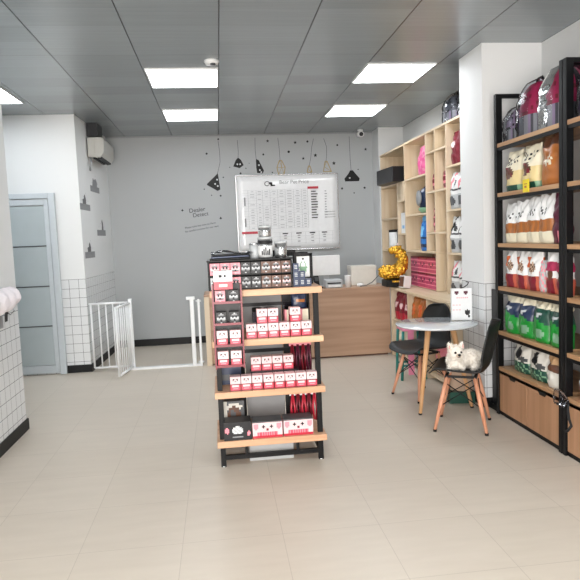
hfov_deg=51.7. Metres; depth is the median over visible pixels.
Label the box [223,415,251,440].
gift box
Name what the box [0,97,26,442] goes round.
wall
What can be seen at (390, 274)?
figurine
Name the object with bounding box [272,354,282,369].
box
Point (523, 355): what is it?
bag
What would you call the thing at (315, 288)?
shelf
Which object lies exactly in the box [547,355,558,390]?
bag
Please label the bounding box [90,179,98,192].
sticker
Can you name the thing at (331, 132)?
trim
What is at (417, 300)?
bag
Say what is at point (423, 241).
bag
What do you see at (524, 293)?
shelf
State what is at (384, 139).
wall pillar
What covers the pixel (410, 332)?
stool
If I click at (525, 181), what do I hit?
price tag
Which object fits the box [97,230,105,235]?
print
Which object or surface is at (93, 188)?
print
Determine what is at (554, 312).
bag
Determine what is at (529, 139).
shelf
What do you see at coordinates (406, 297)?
bag
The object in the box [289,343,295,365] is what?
leash
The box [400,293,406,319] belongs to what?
bag
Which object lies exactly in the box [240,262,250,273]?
cup
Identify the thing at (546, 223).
bag
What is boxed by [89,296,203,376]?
gate
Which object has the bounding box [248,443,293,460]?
storage box
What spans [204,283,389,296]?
countertop
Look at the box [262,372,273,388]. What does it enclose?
box
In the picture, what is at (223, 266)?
cup
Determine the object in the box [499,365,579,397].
shelf
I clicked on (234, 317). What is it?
cup
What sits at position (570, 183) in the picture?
shelf
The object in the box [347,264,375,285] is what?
cardboard box
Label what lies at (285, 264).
cup
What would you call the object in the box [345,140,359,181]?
sticker
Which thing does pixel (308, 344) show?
leash
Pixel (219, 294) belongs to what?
cup
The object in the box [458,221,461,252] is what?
bag
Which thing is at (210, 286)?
shelf
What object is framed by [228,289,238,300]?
cup
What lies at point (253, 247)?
tin can
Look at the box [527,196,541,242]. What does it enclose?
bag
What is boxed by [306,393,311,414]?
leash
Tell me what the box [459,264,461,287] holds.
bag
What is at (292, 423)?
gift box
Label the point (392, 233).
storage jar
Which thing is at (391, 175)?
box
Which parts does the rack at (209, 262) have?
panel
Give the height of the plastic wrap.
0.110 m
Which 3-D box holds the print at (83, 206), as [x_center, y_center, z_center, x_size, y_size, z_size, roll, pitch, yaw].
[-2.438,-0.987,7.123,0.021,0.075,0.460,-3,5,-7]
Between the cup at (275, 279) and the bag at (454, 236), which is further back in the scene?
the bag at (454, 236)
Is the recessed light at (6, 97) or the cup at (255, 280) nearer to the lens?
the cup at (255, 280)
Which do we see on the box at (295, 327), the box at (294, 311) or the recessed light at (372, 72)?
the box at (294, 311)
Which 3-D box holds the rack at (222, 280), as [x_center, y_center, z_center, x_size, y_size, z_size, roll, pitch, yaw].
[-0.389,0.183,3.750,0.185,0.615,0.098,-3,5,-7]
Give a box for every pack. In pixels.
[223,399,244,416]
[290,293,306,307]
[411,256,425,271]
[411,271,418,285]
[418,256,428,272]
[419,272,426,287]
[427,257,435,273]
[427,273,435,289]
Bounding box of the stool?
[396,327,426,380]
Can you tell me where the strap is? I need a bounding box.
[565,401,572,432]
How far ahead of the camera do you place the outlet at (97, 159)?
7.60 m
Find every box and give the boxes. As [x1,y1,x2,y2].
[216,329,227,344]
[217,349,228,365]
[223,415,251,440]
[230,328,240,343]
[230,374,240,391]
[231,349,241,364]
[241,374,251,390]
[246,323,256,338]
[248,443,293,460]
[250,355,260,371]
[251,414,282,438]
[252,373,262,389]
[256,308,266,323]
[257,323,267,337]
[261,354,271,370]
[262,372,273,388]
[267,307,277,322]
[268,323,278,337]
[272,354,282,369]
[273,371,284,388]
[278,321,289,336]
[281,412,312,435]
[282,353,293,368]
[284,371,295,387]
[288,306,300,321]
[289,321,300,336]
[292,263,298,270]
[292,271,298,278]
[293,279,298,286]
[295,370,305,386]
[299,271,304,278]
[299,278,304,285]
[300,320,311,335]
[305,278,311,285]
[305,369,316,385]
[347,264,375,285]
[377,166,403,186]
[399,275,410,287]
[446,389,474,403]
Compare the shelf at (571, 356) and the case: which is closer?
the shelf at (571, 356)
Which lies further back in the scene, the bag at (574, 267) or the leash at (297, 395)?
the leash at (297, 395)
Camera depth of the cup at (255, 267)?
3.85 m
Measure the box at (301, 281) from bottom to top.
0.050 m
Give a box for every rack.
[206,256,292,290]
[211,270,244,369]
[494,59,579,452]
[563,57,579,462]
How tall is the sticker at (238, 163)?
0.395 m
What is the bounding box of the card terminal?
[313,276,322,287]
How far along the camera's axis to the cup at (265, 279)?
3.86 m
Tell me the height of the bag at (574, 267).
0.313 m
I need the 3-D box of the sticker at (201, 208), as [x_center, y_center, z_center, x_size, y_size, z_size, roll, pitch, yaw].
[-1.272,-1.012,8.605,0.483,0.351,0.001,-3,5,-7]
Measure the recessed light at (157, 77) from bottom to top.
0.012 m
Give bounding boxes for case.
[222,367,240,384]
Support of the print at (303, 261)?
attached to the framed sign at (305, 262)
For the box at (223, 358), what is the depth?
3.74 m
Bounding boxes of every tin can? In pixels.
[249,243,257,258]
[257,237,272,257]
[258,225,270,236]
[274,241,286,257]
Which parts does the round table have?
leg, leg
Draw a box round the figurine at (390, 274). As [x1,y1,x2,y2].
[378,245,408,286]
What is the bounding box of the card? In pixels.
[401,213,404,232]
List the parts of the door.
glass pane, glass pane, glass pane, glass pane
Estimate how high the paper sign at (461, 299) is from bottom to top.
0.270 m
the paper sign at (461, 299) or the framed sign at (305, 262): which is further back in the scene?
the paper sign at (461, 299)
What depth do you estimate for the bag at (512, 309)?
4.59 m
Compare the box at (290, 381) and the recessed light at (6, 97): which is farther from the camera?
the recessed light at (6, 97)
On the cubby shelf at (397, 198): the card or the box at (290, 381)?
the card
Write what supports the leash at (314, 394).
hanging from the display stand at (263, 402)
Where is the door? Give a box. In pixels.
[8,193,67,374]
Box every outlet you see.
[93,157,105,164]
[98,157,110,164]
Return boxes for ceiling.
[0,0,579,136]
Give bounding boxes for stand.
[209,252,326,467]
[273,249,295,262]
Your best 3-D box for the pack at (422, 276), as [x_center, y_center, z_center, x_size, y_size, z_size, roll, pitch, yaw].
[1.600,-0.119,6.955,0.120,0.175,0.270,-3,5,-7]
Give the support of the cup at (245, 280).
on the rack at (209, 262)
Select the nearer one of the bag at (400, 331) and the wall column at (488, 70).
the wall column at (488, 70)
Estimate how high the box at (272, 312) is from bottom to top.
0.094 m
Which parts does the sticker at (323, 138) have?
lamp shade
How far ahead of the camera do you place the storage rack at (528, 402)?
4.33 m
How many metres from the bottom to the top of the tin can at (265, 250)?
0.137 m
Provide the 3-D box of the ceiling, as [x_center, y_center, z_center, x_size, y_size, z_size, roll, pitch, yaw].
[-0.612,-1.799,3.185,6.300,0.100,11.150,-3,5,-7]
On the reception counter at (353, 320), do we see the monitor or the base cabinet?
the monitor
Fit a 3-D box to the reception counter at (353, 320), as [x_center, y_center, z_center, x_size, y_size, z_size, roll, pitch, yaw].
[0.088,0.405,7.477,2.258,0.850,0.535,-3,5,-7]
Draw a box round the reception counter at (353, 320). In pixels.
[204,283,390,365]
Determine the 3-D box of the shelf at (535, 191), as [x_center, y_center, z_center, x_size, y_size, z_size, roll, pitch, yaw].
[1.909,-0.717,4.283,0.474,0.030,0.860,-3,5,-7]
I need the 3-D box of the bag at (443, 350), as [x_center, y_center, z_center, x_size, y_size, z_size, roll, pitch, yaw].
[1.529,0.685,5.964,0.149,0.325,0.186,-1,5,15]
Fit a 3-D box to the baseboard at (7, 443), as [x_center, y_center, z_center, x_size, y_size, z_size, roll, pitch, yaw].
[-2.519,1.440,1.368,1.574,0.090,7.064,-3,5,-7]
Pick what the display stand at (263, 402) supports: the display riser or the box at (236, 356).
the display riser
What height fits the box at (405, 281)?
0.154 m
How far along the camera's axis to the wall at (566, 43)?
4.58 m
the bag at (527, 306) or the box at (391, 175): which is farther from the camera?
the box at (391, 175)
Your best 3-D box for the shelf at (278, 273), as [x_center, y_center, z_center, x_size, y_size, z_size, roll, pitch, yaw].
[-0.267,-0.110,3.946,0.524,0.006,0.230,-3,5,-7]
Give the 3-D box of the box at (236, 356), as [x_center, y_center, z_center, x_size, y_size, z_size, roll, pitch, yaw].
[-0.339,0.424,3.781,0.066,0.094,0.070,-3,5,-5]
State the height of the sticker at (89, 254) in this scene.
0.215 m
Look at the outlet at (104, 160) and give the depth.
7.68 m
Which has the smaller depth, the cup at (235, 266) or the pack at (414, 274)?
the cup at (235, 266)
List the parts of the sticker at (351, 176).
lamp shade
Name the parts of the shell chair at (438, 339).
leg, leg, leg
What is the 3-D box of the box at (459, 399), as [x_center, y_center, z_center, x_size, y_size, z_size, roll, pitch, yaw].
[1.494,0.926,5.242,0.220,0.100,0.140,-2,5,1]
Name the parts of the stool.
leg, leg, seat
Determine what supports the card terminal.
on the reception counter at (353, 320)
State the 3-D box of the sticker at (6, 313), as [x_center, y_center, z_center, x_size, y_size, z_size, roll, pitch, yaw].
[-2.169,0.208,4.543,0.004,0.145,0.470,-3,5,-7]
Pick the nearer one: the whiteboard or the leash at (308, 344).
the leash at (308, 344)
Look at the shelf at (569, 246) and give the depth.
3.71 m
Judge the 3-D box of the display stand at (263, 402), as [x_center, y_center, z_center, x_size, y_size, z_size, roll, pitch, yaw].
[-0.162,0.449,4.105,0.720,1.385,0.495,-3,5,-7]
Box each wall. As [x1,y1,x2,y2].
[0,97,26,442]
[2,114,118,375]
[105,133,374,340]
[403,20,579,371]
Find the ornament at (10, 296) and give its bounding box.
[0,286,20,315]
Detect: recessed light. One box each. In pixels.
[0,87,23,103]
[144,68,217,87]
[162,109,217,120]
[324,104,386,116]
[352,63,436,82]
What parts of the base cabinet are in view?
panel, panel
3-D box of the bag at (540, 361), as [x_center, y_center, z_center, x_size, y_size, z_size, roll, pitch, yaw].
[1.817,0.528,4.317,0.120,0.240,0.250,-3,5,-7]
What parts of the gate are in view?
rail, rail, gate door, hinge post, latch post, wall post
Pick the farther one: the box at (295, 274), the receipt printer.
the receipt printer
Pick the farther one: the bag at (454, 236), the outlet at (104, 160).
the outlet at (104, 160)
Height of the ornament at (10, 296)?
0.194 m
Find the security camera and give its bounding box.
[356,129,363,136]
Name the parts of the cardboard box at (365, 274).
lid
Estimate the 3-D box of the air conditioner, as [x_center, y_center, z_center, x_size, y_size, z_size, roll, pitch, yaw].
[-2.416,-1.770,7.661,0.199,0.255,0.728,-3,5,-7]
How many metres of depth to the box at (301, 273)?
3.89 m
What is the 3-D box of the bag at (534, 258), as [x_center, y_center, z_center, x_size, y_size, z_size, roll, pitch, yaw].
[1.773,-0.149,4.305,0.112,0.305,0.180,-3,5,-7]
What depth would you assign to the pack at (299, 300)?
4.03 m
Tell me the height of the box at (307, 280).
0.050 m
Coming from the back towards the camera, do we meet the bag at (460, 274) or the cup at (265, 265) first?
the bag at (460, 274)
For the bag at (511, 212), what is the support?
on the storage rack at (528, 402)
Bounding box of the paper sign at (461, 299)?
[450,288,471,319]
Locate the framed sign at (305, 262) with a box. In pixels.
[294,253,312,283]
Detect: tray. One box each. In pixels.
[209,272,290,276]
[210,257,249,260]
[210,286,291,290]
[211,253,247,256]
[211,255,248,258]
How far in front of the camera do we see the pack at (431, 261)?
6.64 m
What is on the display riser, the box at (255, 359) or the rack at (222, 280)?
the box at (255, 359)
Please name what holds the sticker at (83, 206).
attached to the wall at (44, 153)
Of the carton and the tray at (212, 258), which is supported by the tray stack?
the tray at (212, 258)
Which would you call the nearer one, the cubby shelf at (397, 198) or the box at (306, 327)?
the box at (306, 327)
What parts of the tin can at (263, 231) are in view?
lid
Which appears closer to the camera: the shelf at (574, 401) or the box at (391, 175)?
the shelf at (574, 401)
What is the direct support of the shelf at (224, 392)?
attached to the display stand at (263, 402)
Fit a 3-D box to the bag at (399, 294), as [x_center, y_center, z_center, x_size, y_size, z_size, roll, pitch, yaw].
[1.330,0.181,7.180,0.130,0.326,0.200,-3,5,-7]
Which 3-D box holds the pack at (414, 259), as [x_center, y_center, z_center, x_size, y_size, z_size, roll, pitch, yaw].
[1.560,-0.319,7.216,0.120,0.175,0.270,-3,5,-7]
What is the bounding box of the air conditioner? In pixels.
[87,137,113,164]
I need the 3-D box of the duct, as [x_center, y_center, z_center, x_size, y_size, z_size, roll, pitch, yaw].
[-2.444,-1.977,7.472,0.130,0.163,0.300,-3,5,-7]
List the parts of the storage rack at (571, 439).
post, drawer, rail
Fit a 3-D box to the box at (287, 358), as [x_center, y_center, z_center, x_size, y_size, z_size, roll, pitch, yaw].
[-0.016,0.479,4.027,0.066,0.094,0.070,-3,5,-8]
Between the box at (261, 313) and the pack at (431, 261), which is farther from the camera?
the pack at (431, 261)
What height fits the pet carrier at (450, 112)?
0.296 m
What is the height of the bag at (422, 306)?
0.324 m
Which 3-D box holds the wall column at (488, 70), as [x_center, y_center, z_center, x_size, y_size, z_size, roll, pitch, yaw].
[1.817,-0.527,5.172,0.510,2.980,0.450,-3,5,-7]
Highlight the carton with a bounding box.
[283,301,307,320]
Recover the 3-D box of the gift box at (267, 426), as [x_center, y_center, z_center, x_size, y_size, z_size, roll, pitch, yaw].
[-0.154,0.908,3.981,0.195,0.110,0.130,-3,5,-7]
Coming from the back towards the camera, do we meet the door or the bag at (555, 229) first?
the door
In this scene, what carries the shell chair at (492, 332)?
on the floor
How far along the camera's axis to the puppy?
4.47 m
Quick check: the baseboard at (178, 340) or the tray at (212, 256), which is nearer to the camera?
the tray at (212, 256)
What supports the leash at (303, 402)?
hanging from the display stand at (263, 402)
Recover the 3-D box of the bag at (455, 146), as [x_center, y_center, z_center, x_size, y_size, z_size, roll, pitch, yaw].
[1.673,-1.413,5.914,0.144,0.339,0.240,-3,5,-7]
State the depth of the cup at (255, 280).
3.86 m
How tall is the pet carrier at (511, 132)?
0.276 m
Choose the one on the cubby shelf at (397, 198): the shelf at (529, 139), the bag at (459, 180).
the bag at (459, 180)
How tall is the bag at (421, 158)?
0.339 m
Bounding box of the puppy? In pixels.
[445,341,481,372]
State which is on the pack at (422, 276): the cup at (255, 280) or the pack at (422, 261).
the pack at (422, 261)
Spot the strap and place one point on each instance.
(568, 412)
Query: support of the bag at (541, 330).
on the storage rack at (528, 402)
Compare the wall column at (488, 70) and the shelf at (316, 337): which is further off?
the wall column at (488, 70)
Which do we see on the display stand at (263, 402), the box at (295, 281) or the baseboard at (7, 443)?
the box at (295, 281)
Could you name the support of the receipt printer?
on the reception counter at (353, 320)
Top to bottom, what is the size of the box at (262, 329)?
0.094 m
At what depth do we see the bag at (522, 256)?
4.43 m
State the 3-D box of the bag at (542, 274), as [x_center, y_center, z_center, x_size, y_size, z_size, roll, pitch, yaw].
[1.791,-0.100,4.195,0.082,0.224,0.078,-1,5,10]
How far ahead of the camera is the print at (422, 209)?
6.93 m
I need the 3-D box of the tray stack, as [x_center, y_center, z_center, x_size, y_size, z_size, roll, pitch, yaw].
[-0.387,-0.233,3.926,0.280,0.065,0.191,-3,5,-7]
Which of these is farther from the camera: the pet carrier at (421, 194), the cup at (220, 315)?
the pet carrier at (421, 194)
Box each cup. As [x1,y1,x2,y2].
[210,263,219,275]
[215,290,224,301]
[216,311,225,323]
[220,263,229,270]
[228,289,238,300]
[229,310,239,322]
[230,262,239,274]
[232,276,240,282]
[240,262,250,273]
[241,276,250,287]
[250,261,260,273]
[251,275,260,287]
[260,261,270,272]
[261,275,271,286]
[270,260,280,272]
[271,274,281,286]
[280,260,290,271]
[281,274,290,285]
[344,275,350,286]
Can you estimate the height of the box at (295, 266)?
0.050 m
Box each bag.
[395,291,402,319]
[399,330,407,339]
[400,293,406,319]
[405,297,406,318]
[412,296,420,317]
[417,145,424,174]
[418,298,425,317]
[420,216,426,250]
[436,347,447,376]
[443,170,445,187]
[450,171,460,208]
[450,216,460,252]
[450,372,472,390]
[451,129,459,164]
[451,260,461,287]
[458,174,460,207]
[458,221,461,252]
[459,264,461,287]
[505,251,518,287]
[505,295,521,333]
[506,148,524,191]
[506,203,517,242]
[514,343,531,374]
[516,199,529,242]
[517,251,529,288]
[519,298,537,338]
[522,142,543,187]
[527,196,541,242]
[527,252,544,290]
[531,349,549,382]
[533,301,551,343]
[539,193,555,243]
[539,260,547,291]
[542,133,558,185]
[546,252,558,293]
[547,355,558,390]
[550,303,575,348]
[552,193,573,243]
[555,256,575,295]
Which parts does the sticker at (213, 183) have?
lamp shade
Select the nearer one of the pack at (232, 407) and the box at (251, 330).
the box at (251, 330)
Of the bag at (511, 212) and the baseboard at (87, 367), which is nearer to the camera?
the bag at (511, 212)
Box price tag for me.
[523,179,528,192]
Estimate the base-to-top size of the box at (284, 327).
0.094 m
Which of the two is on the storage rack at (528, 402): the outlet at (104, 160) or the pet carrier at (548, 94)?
the pet carrier at (548, 94)
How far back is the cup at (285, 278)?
3.88 m
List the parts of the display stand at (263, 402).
post, panel, panel, hook rail, rail, rail, hook rail, panel, post, post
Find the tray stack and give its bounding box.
[210,250,252,260]
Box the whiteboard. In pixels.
[235,173,339,251]
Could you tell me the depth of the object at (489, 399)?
5.04 m
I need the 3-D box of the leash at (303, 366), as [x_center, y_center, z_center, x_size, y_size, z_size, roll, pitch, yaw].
[0.093,0.460,4.189,0.042,0.237,0.028,-3,5,-7]
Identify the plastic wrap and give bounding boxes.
[553,388,568,406]
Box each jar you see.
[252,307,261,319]
[389,229,396,247]
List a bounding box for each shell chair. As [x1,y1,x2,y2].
[389,303,450,403]
[429,318,500,435]
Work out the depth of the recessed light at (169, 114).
7.06 m
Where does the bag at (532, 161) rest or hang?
on the storage rack at (528, 402)
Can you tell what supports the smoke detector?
attached to the ceiling
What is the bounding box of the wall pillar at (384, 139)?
[372,127,402,335]
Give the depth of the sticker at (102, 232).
7.92 m
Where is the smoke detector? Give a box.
[204,58,218,65]
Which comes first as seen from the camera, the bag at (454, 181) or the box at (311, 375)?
the box at (311, 375)
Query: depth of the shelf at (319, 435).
3.92 m
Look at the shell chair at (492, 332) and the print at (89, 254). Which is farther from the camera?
the print at (89, 254)
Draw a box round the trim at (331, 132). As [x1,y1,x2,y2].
[105,132,371,138]
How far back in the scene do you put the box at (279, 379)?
3.90 m
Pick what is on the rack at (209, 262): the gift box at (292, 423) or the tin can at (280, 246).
the tin can at (280, 246)
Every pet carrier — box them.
[416,186,425,212]
[442,91,459,122]
[502,105,519,141]
[515,75,544,136]
[537,65,579,129]
[575,79,579,116]
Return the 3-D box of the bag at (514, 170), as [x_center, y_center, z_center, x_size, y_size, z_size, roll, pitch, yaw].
[1.717,-0.900,4.517,0.146,0.305,0.230,-3,5,-7]
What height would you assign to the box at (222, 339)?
0.094 m
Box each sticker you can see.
[0,310,14,328]
[80,193,89,210]
[85,240,94,258]
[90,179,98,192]
[97,221,105,235]
[185,208,216,231]
[207,143,219,190]
[233,140,242,167]
[255,151,263,172]
[277,142,285,173]
[307,142,312,172]
[323,138,331,171]
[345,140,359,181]
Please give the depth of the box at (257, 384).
3.88 m
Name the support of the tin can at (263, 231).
on the tin can at (265, 250)
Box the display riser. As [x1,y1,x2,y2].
[250,366,298,382]
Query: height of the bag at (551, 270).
0.314 m
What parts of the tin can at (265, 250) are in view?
lid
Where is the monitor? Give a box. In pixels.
[312,255,339,286]
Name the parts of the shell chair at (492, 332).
leg, leg, leg, leg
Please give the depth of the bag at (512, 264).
4.59 m
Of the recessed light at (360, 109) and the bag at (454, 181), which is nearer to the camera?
the bag at (454, 181)
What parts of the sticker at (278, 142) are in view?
lamp shade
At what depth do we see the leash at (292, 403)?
4.12 m
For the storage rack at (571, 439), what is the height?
2.530 m
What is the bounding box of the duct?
[86,123,101,136]
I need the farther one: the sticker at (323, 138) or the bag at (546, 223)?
the sticker at (323, 138)
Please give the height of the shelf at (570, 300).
0.030 m
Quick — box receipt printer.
[323,278,342,287]
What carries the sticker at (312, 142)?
attached to the wall at (158, 264)
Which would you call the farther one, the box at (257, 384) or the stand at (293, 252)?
the stand at (293, 252)
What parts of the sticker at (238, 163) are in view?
lamp shade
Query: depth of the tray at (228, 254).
3.85 m
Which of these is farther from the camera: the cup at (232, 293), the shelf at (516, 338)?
the shelf at (516, 338)
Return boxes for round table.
[395,317,477,414]
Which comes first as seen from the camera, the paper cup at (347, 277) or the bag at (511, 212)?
the bag at (511, 212)
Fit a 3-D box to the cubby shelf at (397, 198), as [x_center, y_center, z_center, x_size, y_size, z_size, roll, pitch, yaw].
[1.663,-0.906,6.987,0.349,1.742,3.180,-3,5,-7]
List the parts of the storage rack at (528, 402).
post, drawer, rail, drawer, post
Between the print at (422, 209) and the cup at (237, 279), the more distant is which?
the print at (422, 209)
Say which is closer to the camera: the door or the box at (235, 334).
the box at (235, 334)
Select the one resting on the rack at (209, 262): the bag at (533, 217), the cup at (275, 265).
the cup at (275, 265)
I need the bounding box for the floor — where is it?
[0,336,579,579]
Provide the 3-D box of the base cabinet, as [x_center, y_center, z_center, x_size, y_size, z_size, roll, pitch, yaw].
[1.660,0.441,6.445,0.615,0.838,1.882,-3,5,-7]
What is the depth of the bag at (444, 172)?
6.22 m
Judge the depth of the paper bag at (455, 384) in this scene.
5.19 m
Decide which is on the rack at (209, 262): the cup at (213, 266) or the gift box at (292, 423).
the cup at (213, 266)
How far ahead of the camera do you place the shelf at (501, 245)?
4.26 m
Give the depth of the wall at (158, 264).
8.61 m
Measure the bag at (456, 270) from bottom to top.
0.345 m
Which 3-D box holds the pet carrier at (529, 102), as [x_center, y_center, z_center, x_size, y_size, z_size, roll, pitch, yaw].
[1.785,-1.316,4.278,0.312,0.411,0.310,-3,5,-7]
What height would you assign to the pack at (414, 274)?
0.175 m
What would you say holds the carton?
on the display stand at (263, 402)
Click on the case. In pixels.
(226, 372)
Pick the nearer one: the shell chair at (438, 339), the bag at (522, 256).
the bag at (522, 256)
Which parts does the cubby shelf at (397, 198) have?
shelf, panel, shelf, shelf, shelf, panel, shelf, shelf, shelf, shelf, shelf, shelf, shelf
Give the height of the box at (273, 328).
0.094 m
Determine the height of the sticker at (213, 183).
0.710 m
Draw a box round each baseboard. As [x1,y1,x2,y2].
[0,418,29,457]
[67,345,116,372]
[120,336,205,346]
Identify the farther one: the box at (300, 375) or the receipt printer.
the receipt printer
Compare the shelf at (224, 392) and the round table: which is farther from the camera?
the round table
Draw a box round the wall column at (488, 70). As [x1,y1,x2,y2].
[459,43,541,397]
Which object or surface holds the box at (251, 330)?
on the display stand at (263, 402)
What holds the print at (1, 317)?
attached to the sticker at (6, 313)
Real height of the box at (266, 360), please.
0.094 m
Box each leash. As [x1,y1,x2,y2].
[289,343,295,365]
[289,394,295,412]
[294,343,300,369]
[295,394,300,412]
[300,343,305,369]
[300,393,306,412]
[305,342,311,369]
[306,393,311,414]
[311,393,316,419]
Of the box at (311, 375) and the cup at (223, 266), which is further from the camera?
the box at (311, 375)
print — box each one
[0,315,3,328]
[80,203,89,210]
[85,251,94,258]
[90,185,98,192]
[92,179,96,186]
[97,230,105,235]
[297,256,309,276]
[419,207,425,212]
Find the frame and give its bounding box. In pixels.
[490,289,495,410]
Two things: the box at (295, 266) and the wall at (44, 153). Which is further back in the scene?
the wall at (44, 153)
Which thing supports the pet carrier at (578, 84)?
on the storage rack at (571, 439)
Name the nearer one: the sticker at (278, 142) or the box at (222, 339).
the box at (222, 339)
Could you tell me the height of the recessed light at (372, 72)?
0.012 m
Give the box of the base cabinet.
[391,286,462,381]
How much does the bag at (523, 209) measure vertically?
0.318 m
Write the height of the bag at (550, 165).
0.335 m
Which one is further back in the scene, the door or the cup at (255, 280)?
the door
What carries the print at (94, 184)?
on the sticker at (93, 187)
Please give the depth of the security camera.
8.53 m
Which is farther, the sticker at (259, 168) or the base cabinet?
the sticker at (259, 168)
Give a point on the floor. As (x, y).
(111, 477)
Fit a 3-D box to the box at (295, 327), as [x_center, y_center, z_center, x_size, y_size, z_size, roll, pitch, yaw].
[0.033,0.251,3.917,0.066,0.094,0.070,-3,5,-7]
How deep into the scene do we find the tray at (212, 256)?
3.84 m
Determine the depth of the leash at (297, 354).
4.18 m
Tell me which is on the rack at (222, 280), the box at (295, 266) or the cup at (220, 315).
the cup at (220, 315)
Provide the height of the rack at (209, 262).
0.192 m
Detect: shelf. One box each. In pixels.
[209,282,321,297]
[212,324,323,347]
[215,376,324,399]
[217,414,326,448]
[380,115,461,293]
[497,123,579,147]
[497,183,579,196]
[498,241,579,248]
[498,286,579,300]
[499,330,579,353]
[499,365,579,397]
[567,116,579,124]
[567,180,579,186]
[567,244,579,248]
[567,297,579,304]
[567,352,579,361]
[567,396,579,406]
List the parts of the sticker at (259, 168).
lamp shade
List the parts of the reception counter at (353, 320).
panel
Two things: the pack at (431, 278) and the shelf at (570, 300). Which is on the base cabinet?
the pack at (431, 278)
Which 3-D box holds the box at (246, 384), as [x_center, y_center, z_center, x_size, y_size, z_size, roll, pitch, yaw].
[-0.285,0.601,3.903,0.066,0.094,0.070,-3,5,-5]
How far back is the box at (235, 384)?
3.86 m
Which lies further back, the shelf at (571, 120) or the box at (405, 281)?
the box at (405, 281)

